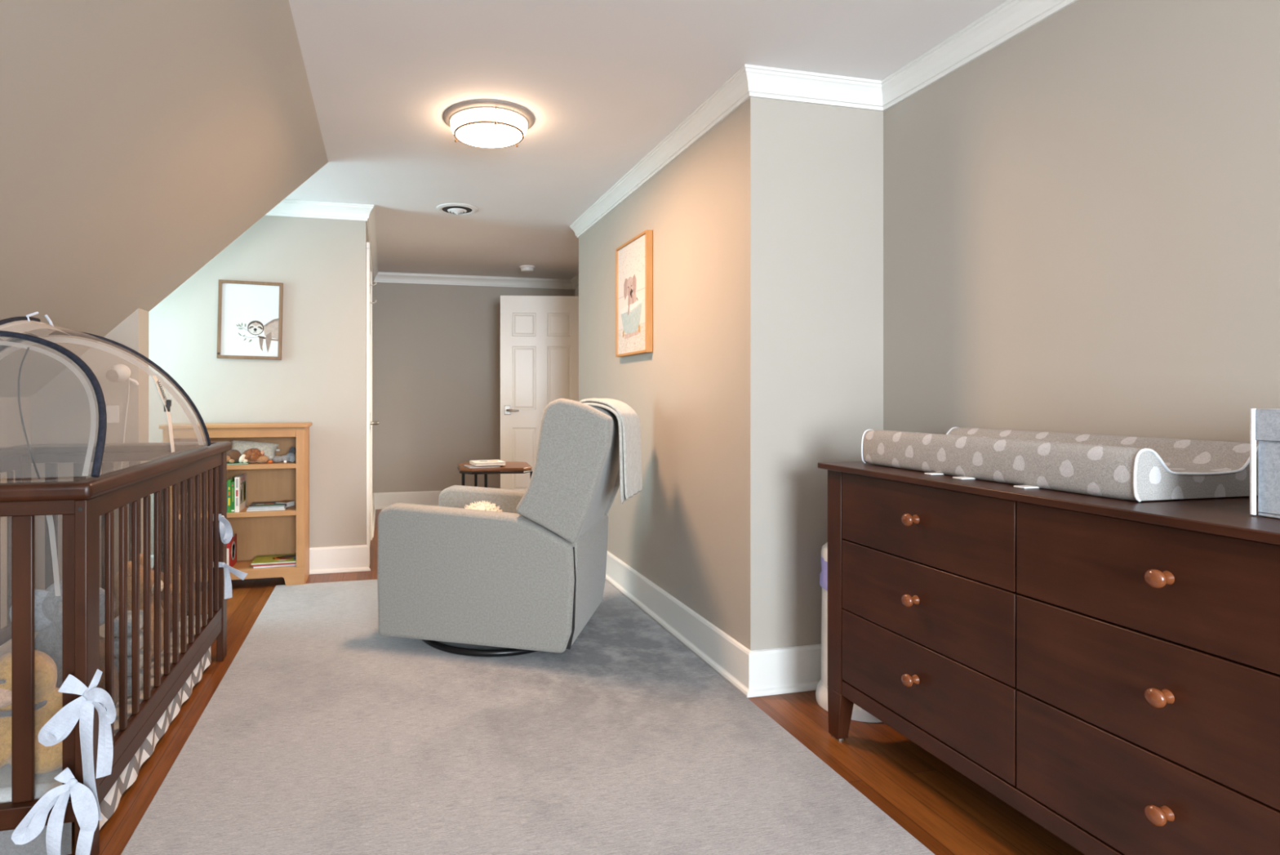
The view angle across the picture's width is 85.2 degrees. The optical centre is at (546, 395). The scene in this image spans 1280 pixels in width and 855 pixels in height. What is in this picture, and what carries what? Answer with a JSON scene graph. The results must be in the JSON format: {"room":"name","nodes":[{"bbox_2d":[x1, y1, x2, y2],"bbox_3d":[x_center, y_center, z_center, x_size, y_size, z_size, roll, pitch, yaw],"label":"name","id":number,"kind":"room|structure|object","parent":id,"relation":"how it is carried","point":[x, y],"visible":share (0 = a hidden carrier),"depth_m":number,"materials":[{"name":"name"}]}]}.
{"room":"bedroom","nodes":[
{"label":"bedroom","id":0,"kind":"room"},
{"bbox_2d":[0,396,31,628],"bbox_3d":[-1.688,0.538,0.191,0.100,1.124,5.942,0,0,-13],"label":"wall","id":1,"kind":"structure","parent":0,"point":[11,432],"depth_m":2.90,"materials":[{"name":"beige paint"}]},
{"bbox_2d":[0,0,325,396],"bbox_3d":[-1.136,-0.592,0.320,1.495,1.327,5.942,0,0,-13],"label":"ceiling","id":2,"kind":"structure","parent":0,"point":[136,135],"depth_m":2.15,"materials":[{"name":"beige paint"}]},
{"bbox_2d":[31,152,328,609],"bbox_3d":[-2.035,-0.048,3.234,1.915,2.295,0.143,0,0,-13],"label":"wall","id":3,"kind":"structure","parent":0,"point":[60,411],"depth_m":3.17,"materials":[{"name":"beige paint"}]},
{"bbox_2d":[106,405,119,422],"bbox_3d":[-2.001,0.085,3.166,0.060,0.080,0.006,0,0,-13],"label":"wall outlet","id":4,"kind":"object","parent":3,"relation":"attached to","point":[113,411],"visible":0.88,"depth_m":3.16,"materials":[{"name":"white plastic"}]},
{"bbox_2d":[108,408,114,412],"bbox_3d":[-2.000,0.067,3.163,0.022,0.018,0.001,0,0,-13],"label":"socket","id":5,"kind":"object","parent":4,"relation":"attached to","point":[110,410],"depth_m":3.16,"materials":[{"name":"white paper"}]},
{"bbox_2d":[108,416,114,420],"bbox_3d":[-2.000,0.105,3.163,0.022,0.018,0.001,0,0,-13],"label":"socket","id":6,"kind":"object","parent":4,"relation":"attached to","point":[110,418],"depth_m":3.16,"materials":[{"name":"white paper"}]},
{"bbox_2d":[105,364,139,469],"bbox_3d":[-1.936,0.128,3.133,0.083,0.545,0.135,0,0,6],"label":"monitor","id":7,"kind":"object","parent":3,"relation":"attached to","point":[118,372],"visible":0.95,"depth_m":3.10,"materials":[{"name":"white plastic"}]},
{"bbox_2d":[148,215,366,555],"bbox_3d":[-2.167,-0.048,4.156,2.079,2.295,0.100,0,0,-13],"label":"wall","id":8,"kind":"structure","parent":0,"point":[319,379],"depth_m":4.25,"materials":[{"name":"beige paint"}]},
{"bbox_2d":[216,279,283,359],"bbox_3d":[-1.799,-0.458,4.178,0.374,0.478,0.022,0,0,-13],"label":"framed picture","id":9,"kind":"object","parent":8,"relation":"attached to","point":[250,320],"visible":1,"depth_m":4.17,"materials":[{"name":"paper"}]},
{"bbox_2d":[151,544,370,573],"bbox_3d":[-2.088,1.020,4.108,2.009,0.159,0.030,0,0,-13],"label":"baseboard","id":10,"kind":"structure","parent":8,"relation":"attached to","point":[346,558],"depth_m":4.29,"materials":[{"name":"white paint"}]},
{"bbox_2d":[264,199,373,221],"bbox_3d":[-1.443,-1.149,4.248,0.732,0.092,0.052,0,0,-13],"label":"trim","id":11,"kind":"structure","parent":8,"relation":"attached to","point":[286,207],"depth_m":4.26,"materials":[{"name":"white paint"}]},
{"bbox_2d":[366,231,373,493],"bbox_3d":[-1.477,-0.048,5.548,0.100,2.295,2.296,0,0,-13],"label":"wall","id":12,"kind":"structure","parent":0,"point":[366,231],"depth_m":6.66,"materials":[{"name":"beige paint"}]},
{"bbox_2d":[365,241,372,567],"bbox_3d":[-1.255,0.058,4.870,0.022,2.085,0.945,0,0,-13],"label":"trim","id":13,"kind":"structure","parent":12,"relation":"attached to","point":[368,258],"depth_m":4.41,"materials":[{"name":"white paint"}]},
{"bbox_2d":[365,206,377,281],"bbox_3d":[-1.385,-1.149,5.492,0.052,0.092,2.448,0,0,-13],"label":"trim","id":14,"kind":"structure","parent":12,"relation":"attached to","point":[371,222],"depth_m":5.08,"materials":[{"name":"white paint"}]},
{"bbox_2d":[372,493,375,537],"bbox_3d":[-1.517,1.020,6.006,0.030,0.159,1.387,0,0,-13],"label":"baseboard","id":15,"kind":"structure","parent":12,"relation":"attached to","point":[373,507],"depth_m":6.02,"materials":[{"name":"white paint"}]},
{"bbox_2d":[369,268,378,544],"bbox_3d":[-1.238,0.078,4.874,0.103,2.020,0.755,0,0,-13],"label":"door","id":16,"kind":"structure","parent":12,"relation":"in","point":[371,422],"depth_m":5.13,"materials":[{"name":"white paint"}]},
{"bbox_2d":[373,281,573,492],"bbox_3d":[-0.717,-0.048,6.957,2.222,2.295,0.100,0,0,-13],"label":"wall","id":17,"kind":"structure","parent":0,"point":[437,347],"depth_m":6.82,"materials":[{"name":"beige paint"}]},
{"bbox_2d":[373,490,441,509],"bbox_3d":[-0.702,1.020,6.894,2.022,0.159,0.030,0,0,-13],"label":"baseboard","id":18,"kind":"structure","parent":17,"relation":"attached to","point":[381,500],"depth_m":6.74,"materials":[{"name":"white paint"}]},
{"bbox_2d":[373,271,573,288],"bbox_3d":[-0.700,-1.149,6.883,2.022,0.092,0.052,0,0,-13],"label":"trim","id":19,"kind":"structure","parent":17,"relation":"attached to","point":[381,277],"depth_m":6.87,"materials":[{"name":"white paint"}]},
{"bbox_2d":[68,509,1084,854],"bbox_3d":[-0.197,1.150,2.265,5.150,0.100,9.600,0,0,-13],"label":"floor","id":20,"kind":"structure","parent":0,"point":[948,812],"depth_m":2.00,"materials":[{"name":"brown wood"}]},
{"bbox_2d":[0,441,231,854],"bbox_3d":[-1.564,0.647,2.159,0.778,0.905,1.455,0,0,-13],"label":"crib","id":21,"kind":"object","parent":20,"relation":"on","point":[81,502],"visible":0.94,"depth_m":1.88,"materials":[{"name":"brown wood"}]},
{"bbox_2d":[11,767,98,854],"bbox_3d":[-1.056,0.933,1.486,0.154,0.248,0.045,0,0,-18],"label":"ribbon bow","id":22,"kind":"object","parent":21,"relation":"attached to","point":[84,804],"visible":1,"depth_m":1.48,"materials":[{"name":"white fabric"}]},
{"bbox_2d":[37,668,115,820],"bbox_3d":[-1.031,0.782,1.524,0.157,0.331,0.055,0,0,-13],"label":"ribbon bow","id":23,"kind":"object","parent":21,"relation":"attached to","point":[61,724],"visible":0.98,"depth_m":1.52,"materials":[{"name":"white fabric"}]},
{"bbox_2d":[0,613,208,831],"bbox_3d":[-1.562,0.941,2.152,0.682,0.082,1.315,0,0,-13],"label":"mattress","id":24,"kind":"object","parent":21,"relation":"in","point":[45,782],"visible":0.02,"depth_m":1.66,"materials":[{"name":"white fabric"}]},
{"bbox_2d":[0,649,62,774],"bbox_3d":[-1.287,0.762,1.693,0.282,0.271,0.233,0,0,-13],"label":"plush bear","id":25,"kind":"object","parent":24,"relation":"on","point":[47,699],"visible":0.42,"depth_m":1.64},
{"bbox_2d":[8,579,115,675],"bbox_3d":[-1.394,0.716,2.004,0.223,0.361,0.175,0,0,14],"label":"elephant","id":26,"kind":"object","parent":24,"relation":"on","point":[47,606],"visible":0.23,"depth_m":1.96},
{"bbox_2d":[55,635,119,706],"bbox_3d":[-1.269,0.779,1.909,0.156,0.237,0.169,0,0,-13],"label":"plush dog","id":27,"kind":"object","parent":24,"relation":"on","point":[102,640],"visible":0.12,"depth_m":1.88},
{"bbox_2d":[114,609,143,696],"bbox_3d":[-1.270,0.780,2.092,0.073,0.236,0.103,0,0,-13],"label":"folded cloth","id":28,"kind":"object","parent":24,"relation":"on","point":[141,611],"visible":0.29,"depth_m":2.05,"materials":[{"name":"grey fabric"}]},
{"bbox_2d":[114,553,163,668],"bbox_3d":[-1.354,0.714,2.281,0.162,0.367,0.255,0,0,-13],"label":"plush bear","id":29,"kind":"object","parent":24,"relation":"on","point":[141,555],"visible":0.2,"depth_m":2.23},
{"bbox_2d":[152,567,180,633],"bbox_3d":[-1.447,0.761,2.537,0.176,0.273,0.215,0,0,-13],"label":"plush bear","id":30,"kind":"object","parent":24,"relation":"on","point":[162,572],"visible":0.06,"depth_m":2.51},
{"bbox_2d":[0,311,210,595],"bbox_3d":[-1.561,0.315,2.144,0.768,1.141,1.321,0,0,-13],"label":"tent","id":31,"kind":"object","parent":21,"relation":"attached to","point":[14,327],"visible":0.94,"depth_m":1.91,"materials":[{"name":"white fabric"}]},
{"bbox_2d":[0,646,211,854],"bbox_3d":[-1.548,1.028,2.155,0.660,0.109,1.242,0,0,-13],"label":"bed skirt","id":32,"kind":"object","parent":21,"relation":"hanging from","point":[109,803],"visible":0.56,"depth_m":1.88,"materials":[{"name":"white fabric"}]},
{"bbox_2d":[213,513,232,543],"bbox_3d":[-1.331,0.547,2.829,0.092,0.122,0.038,0,0,22],"label":"ribbon bow","id":33,"kind":"object","parent":21,"relation":"attached to","point":[225,528],"visible":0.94,"depth_m":2.82,"materials":[{"name":"white fabric"}]},
{"bbox_2d":[213,561,248,599],"bbox_3d":[-1.307,0.757,2.833,0.139,0.151,0.028,0,0,-5],"label":"ribbon bow","id":34,"kind":"object","parent":21,"relation":"attached to","point":[228,584],"visible":0.97,"depth_m":2.83,"materials":[{"name":"white fabric"}]},
{"bbox_2d":[158,422,311,593],"bbox_3d":[-1.794,0.631,4.018,0.780,0.938,0.274,0,0,-13],"label":"bookcase","id":35,"kind":"object","parent":20,"relation":"on","point":[270,532],"visible":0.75,"depth_m":4.10,"materials":[{"name":"brown wood"}]},
{"bbox_2d":[226,480,227,511],"bbox_3d":[-1.853,0.581,4.002,0.030,0.165,0.172,0,0,-13],"label":"picture book","id":36,"kind":"object","parent":35,"relation":"on","point":[227,481],"visible":0.17,"depth_m":3.92,"materials":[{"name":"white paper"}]},
{"bbox_2d":[227,475,235,512],"bbox_3d":[-1.829,0.571,4.007,0.018,0.185,0.192,0,0,-13],"label":"picture book","id":37,"kind":"object","parent":35,"relation":"on","point":[233,478],"visible":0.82,"depth_m":3.92,"materials":[{"name":"green paper"}]},
{"bbox_2d":[226,533,236,566],"bbox_3d":[-1.846,0.904,4.003,0.044,0.170,0.192,0,0,-13],"label":"picture book","id":38,"kind":"object","parent":35,"relation":"on","point":[232,545],"visible":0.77,"depth_m":3.98,"materials":[{"name":"red paper"}]},
{"bbox_2d":[231,541,235,559],"bbox_3d":[-1.825,0.901,4.009,0.001,0.106,0.114,0,0,-13],"label":"picture","id":39,"kind":"object","parent":38,"relation":"attached to","point":[233,543],"depth_m":4.01},
{"bbox_2d":[231,480,235,512],"bbox_3d":[-1.809,0.578,4.010,0.020,0.172,0.182,0,0,-13],"label":"picture book","id":40,"kind":"object","parent":35,"relation":"on","point":[233,483],"visible":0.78,"depth_m":3.92,"materials":[{"name":"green paper"}]},
{"bbox_2d":[226,462,248,464],"bbox_3d":[-1.800,0.388,3.974,0.150,0.006,0.120,0,0,-19],"label":"book","id":41,"kind":"object","parent":35,"relation":"on","point":[228,463],"visible":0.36,"depth_m":3.93,"materials":[{"name":"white paper"}]},
{"bbox_2d":[226,448,241,462],"bbox_3d":[-1.809,0.347,3.967,0.086,0.076,0.099,0,0,5],"label":"monkey","id":42,"kind":"object","parent":41,"relation":"on","point":[233,455],"visible":0.82,"depth_m":3.95},
{"bbox_2d":[235,472,246,511],"bbox_3d":[-1.791,0.564,4.029,0.025,0.200,0.217,0,0,-13],"label":"picture book","id":43,"kind":"object","parent":35,"relation":"on","point":[241,479],"visible":1,"depth_m":3.98,"materials":[{"name":"white paper"}]},
{"bbox_2d":[240,484,243,504],"bbox_3d":[-1.770,0.570,3.993,0.001,0.108,0.090,0,0,-13],"label":"picture","id":44,"kind":"object","parent":43,"relation":"attached to","point":[241,485],"depth_m":3.99},
{"bbox_2d":[243,481,245,502],"bbox_3d":[-1.789,0.564,4.074,0.001,0.120,0.071,0,0,-13],"label":"picture","id":45,"kind":"object","parent":43,"relation":"attached to","point":[244,482],"depth_m":4.07},
{"bbox_2d":[238,448,268,462],"bbox_3d":[-1.698,0.348,3.994,0.157,0.086,0.104,0,0,-13],"label":"lion","id":46,"kind":"object","parent":35,"relation":"on","point":[252,455],"visible":1,"depth_m":3.97},
{"bbox_2d":[231,440,279,460],"bbox_3d":[-1.744,0.325,4.098,0.284,0.124,0.099,0,0,-13],"label":"pillow","id":47,"kind":"object","parent":35,"relation":"on","point":[268,448],"visible":0.61,"depth_m":4.08,"materials":[{"name":"white fabric"}]},
{"bbox_2d":[246,506,286,511],"bbox_3d":[-1.646,0.659,4.062,0.210,0.009,0.190,0,0,-16],"label":"magazine","id":48,"kind":"object","parent":35,"relation":"on","point":[263,509],"visible":0.41,"depth_m":3.97,"materials":[{"name":"white paper"}]},
{"bbox_2d":[246,503,288,509],"bbox_3d":[-1.642,0.650,4.068,0.205,0.008,0.185,0,0,-11],"label":"magazine","id":49,"kind":"object","parent":48,"relation":"on","point":[283,507],"visible":0.43,"depth_m":3.98,"materials":[{"name":"white paper"}]},
{"bbox_2d":[248,501,286,507],"bbox_3d":[-1.645,0.641,4.072,0.200,0.007,0.180,0,0,-15],"label":"magazine","id":50,"kind":"object","parent":49,"relation":"on","point":[265,504],"visible":0.98,"depth_m":4.02,"materials":[{"name":"white paper"}]},
{"bbox_2d":[252,503,284,506],"bbox_3d":[-1.627,0.638,4.025,0.170,0.001,0.063,0,0,-15],"label":"picture","id":51,"kind":"object","parent":50,"relation":"on","point":[254,504],"depth_m":4.02},
{"bbox_2d":[253,564,296,568],"bbox_3d":[-1.596,0.984,4.068,0.235,0.009,0.185,0,0,-17],"label":"picture book","id":52,"kind":"object","parent":35,"relation":"on","point":[288,564],"visible":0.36,"depth_m":3.98,"materials":[{"name":"white paper"}]},
{"bbox_2d":[251,562,296,566],"bbox_3d":[-1.599,0.975,4.067,0.240,0.009,0.190,0,0,-14],"label":"picture book","id":53,"kind":"object","parent":52,"relation":"on","point":[260,565],"visible":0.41,"depth_m":3.98,"materials":[{"name":"paper"}]},
{"bbox_2d":[250,553,296,564],"bbox_3d":[-1.600,0.965,4.072,0.250,0.009,0.200,0,0,-14],"label":"picture book","id":54,"kind":"object","parent":53,"relation":"on","point":[274,558],"visible":0.96,"depth_m":4.04,"materials":[{"name":"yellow paper"}]},
{"bbox_2d":[261,556,275,560],"bbox_3d":[-1.640,0.961,4.052,0.075,0.001,0.098,0,0,-14],"label":"picture","id":55,"kind":"object","parent":54,"relation":"on","point":[263,558],"depth_m":4.05},
{"bbox_2d":[280,555,293,557],"bbox_3d":[-1.548,0.961,4.122,0.088,0.001,0.062,0,0,-14],"label":"picture","id":56,"kind":"object","parent":54,"relation":"on","point":[282,556],"depth_m":4.12},
{"bbox_2d":[271,446,296,462],"bbox_3d":[-1.543,0.347,4.040,0.131,0.090,0.074,0,0,-13],"label":"elephant","id":57,"kind":"object","parent":35,"relation":"on","point":[291,456],"visible":1,"depth_m":4.03},
{"bbox_2d":[275,499,294,506],"bbox_3d":[-1.570,0.648,4.133,0.070,0.030,0.090,0,0,15],"label":"magazine","id":58,"kind":"object","parent":35,"relation":"on","point":[291,503],"visible":0.57,"depth_m":4.13,"materials":[{"name":"white paper"}]},
{"bbox_2d":[457,461,533,487],"bbox_3d":[-0.379,0.800,4.988,0.540,0.600,0.505,0,0,-13],"label":"side table","id":59,"kind":"object","parent":20,"relation":"on","point":[511,467],"visible":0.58,"depth_m":4.78,"materials":[{"name":"brown wood"}]},
{"bbox_2d":[464,464,499,467],"bbox_3d":[-0.459,0.496,4.869,0.220,0.007,0.170,0,0,-20],"label":"book","id":60,"kind":"object","parent":59,"relation":"on","point":[466,465],"visible":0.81,"depth_m":4.81,"materials":[{"name":"white paper"}]},
{"bbox_3d":[-0.395,0.489,4.925,0.190,0.005,0.160,0,0,1],"label":"book","id":61,"kind":"object","parent":60,"relation":"on","visible":0},
{"bbox_2d":[469,459,506,466],"bbox_3d":[-0.423,0.476,4.893,0.215,0.021,0.200,0,0,-19],"label":"book","id":62,"kind":"object","parent":61,"relation":"on","point":[485,462],"visible":1,"depth_m":4.82,"materials":[{"name":"white paper"}]},
{"bbox_2d":[120,578,934,854],"bbox_3d":[-0.229,1.095,2.423,1.890,0.009,3.622,0,0,-13],"label":"area rug","id":63,"kind":"object","parent":20,"relation":"on","point":[325,732],"visible":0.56,"depth_m":2.09,"materials":[{"name":"grey carpet"}]},
{"bbox_2d":[377,397,619,657],"bbox_3d":[-0.149,0.549,3.194,1.031,1.079,0.722,0,0,16],"label":"recliner chair","id":64,"kind":"object","parent":63,"relation":"on","point":[528,576],"visible":0.91,"depth_m":2.85,"materials":[{"name":"grey fabric"}]},
{"bbox_2d":[462,499,502,511],"bbox_3d":[-0.305,0.552,3.177,0.213,0.145,0.195,0,0,-13],"label":"cushion","id":65,"kind":"object","parent":64,"relation":"on","point":[484,505],"visible":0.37,"depth_m":3.15,"materials":[{"name":"beige fabric"}]},
{"bbox_2d":[579,398,641,503],"bbox_3d":[0.275,0.226,2.992,0.229,0.429,0.375,0,0,16],"label":"throw blanket","id":66,"kind":"object","parent":64,"relation":"on","point":[628,422],"visible":0.97,"depth_m":2.88,"materials":[{"name":"white fabric"}]},
{"bbox_2d":[500,295,578,490],"bbox_3d":[-0.048,0.089,6.274,0.755,2.005,0.103,0,0,-3],"label":"door","id":67,"kind":"structure","parent":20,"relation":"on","point":[540,334],"depth_m":6.29,"materials":[{"name":"white paint"}]},
{"bbox_2d":[815,542,881,722],"bbox_3d":[1.101,0.814,2.451,0.272,0.571,0.272,0,0,-13],"label":"pail","id":68,"kind":"object","parent":20,"relation":"on","point":[860,714],"visible":0.2,"depth_m":2.44,"materials":[{"name":"white plastic"}]},
{"bbox_2d":[817,461,1279,854],"bbox_3d":[1.278,0.658,1.620,0.508,0.883,1.403,0,0,-13],"label":"dresser","id":69,"kind":"object","parent":20,"relation":"on","point":[1107,669],"visible":0.97,"depth_m":1.44,"materials":[{"name":"brown wood"}]},
{"bbox_2d":[861,426,1257,502],"bbox_3d":[1.272,0.159,1.837,0.423,0.114,0.827,0,0,-13],"label":"changing pad","id":70,"kind":"object","parent":69,"relation":"on","point":[1139,468],"visible":0.96,"depth_m":1.59,"materials":[{"name":"grey fabric"}]},
{"bbox_2d":[1249,408,1279,518],"bbox_3d":[1.445,0.119,1.127,0.288,0.193,0.311,0,0,-13],"label":"storage box","id":71,"kind":"object","parent":69,"relation":"on","point":[1264,424],"visible":1,"depth_m":1.23,"materials":[{"name":"grey fabric"}]},
{"bbox_2d":[284,0,1007,279],"bbox_3d":[-0.197,-1.245,2.265,5.150,0.100,9.600,0,0,-13],"label":"ceiling","id":72,"kind":"structure","parent":0,"point":[602,82],"depth_m":2.61,"materials":[{"name":"paint"}]},
{"bbox_2d":[435,203,478,215],"bbox_3d":[-0.575,-1.177,4.405,0.266,0.035,0.266,0,0,-13],"label":"ceiling vent","id":73,"kind":"object","parent":72,"relation":"in","point":[457,209],"visible":1,"depth_m":4.37,"materials":[{"name":"white plastic"}]},
{"bbox_2d":[443,98,534,148],"bbox_3d":[-0.250,-1.153,2.971,0.392,0.085,0.392,0,0,-13],"label":"ceiling light","id":74,"kind":"object","parent":72,"relation":"attached to","point":[485,123],"visible":1,"depth_m":2.87,"materials":[{"name":"white glass"}]},
{"bbox_2d":[519,265,534,272],"bbox_3d":[-0.183,-1.171,6.366,0.144,0.048,0.144,0,0,-13],"label":"smoke detector","id":75,"kind":"object","parent":72,"relation":"attached to","point":[526,268],"visible":1,"depth_m":6.32,"materials":[{"name":"white plastic"}]},
{"bbox_2d":[578,97,883,650],"bbox_3d":[0.812,-0.048,3.750,0.669,2.295,2.324,0,0,-13],"label":"wall","id":76,"kind":"structure","parent":0,"point":[764,366],"depth_m":2.65,"materials":[{"name":"beige paint"}]},
{"bbox_2d":[615,229,652,356],"bbox_3d":[0.462,-0.527,3.693,0.035,0.615,0.470,0,0,-13],"label":"framed picture","id":77,"kind":"object","parent":76,"relation":"attached to","point":[633,258],"visible":1,"depth_m":3.65,"materials":[{"name":"white paper"}]},
{"bbox_2d":[617,234,644,354],"bbox_3d":[0.465,-0.527,3.694,0.027,0.592,0.447,0,0,-13],"label":"print","id":78,"kind":"object","parent":77,"relation":"attached to","point":[631,255],"depth_m":3.68,"materials":[{"name":"beige paper"}]},
{"bbox_2d":[569,64,750,237],"bbox_3d":[0.461,-1.149,3.668,0.052,0.092,2.428,0,0,-13],"label":"trim","id":79,"kind":"structure","parent":76,"relation":"attached to","point":[734,92],"depth_m":3.15,"materials":[{"name":"white paint"}]},
{"bbox_2d":[605,551,750,697],"bbox_3d":[0.471,1.020,3.671,0.030,0.159,2.384,0,0,-13],"label":"baseboard","id":80,"kind":"structure","parent":76,"relation":"attached to","point":[728,657],"depth_m":3.05,"materials":[{"name":"white paint"}]},
{"bbox_2d":[746,644,821,697],"bbox_3d":[1.017,1.020,2.590,0.599,0.159,0.030,0,0,-13],"label":"baseboard","id":81,"kind":"structure","parent":76,"relation":"attached to","point":[797,668],"depth_m":2.56,"materials":[{"name":"white paint"}]},
{"bbox_2d":[744,63,883,111],"bbox_3d":[1.009,-1.149,2.576,0.621,0.092,0.052,0,0,-13],"label":"trim","id":82,"kind":"structure","parent":76,"relation":"attached to","point":[763,82],"depth_m":2.57,"materials":[{"name":"white paint"}]},
{"bbox_2d":[883,0,1279,444],"bbox_3d":[1.891,-0.048,0.394,0.100,2.295,4.704,0,0,-13],"label":"wall","id":83,"kind":"structure","parent":0,"point":[1082,215],"depth_m":1.88,"materials":[{"name":"beige paint"}]},
{"bbox_2d":[880,0,1077,111],"bbox_3d":[1.817,-1.149,0.377,0.052,0.092,4.704,0,0,-13],"label":"trim","id":84,"kind":"structure","parent":83,"relation":"attached to","point":[1011,18],"depth_m":2.25,"materials":[{"name":"white paint"}]},
{"bbox_3d":[0.591,-0.047,6.027,0.100,2.295,2.309,0,0,-13],"label":"wall","id":85,"kind":"structure","parent":0,"visible":0},
{"bbox_2d":[570,274,578,288],"bbox_3d":[0.511,-1.149,6.034,0.052,0.092,2.259,0,0,-13],"label":"trim","id":86,"kind":"structure","parent":85,"relation":"attached to","point":[575,281],"depth_m":6.97,"materials":[{"name":"white paint"}]},
{"bbox_2d":[574,285,578,296],"bbox_3d":[0.381,0.000,6.658,0.020,2.200,0.750,0,0,-13],"label":"trim","id":87,"kind":"structure","parent":85,"relation":"attached to","point":[576,289],"depth_m":6.96,"materials":[{"name":"white paint"}]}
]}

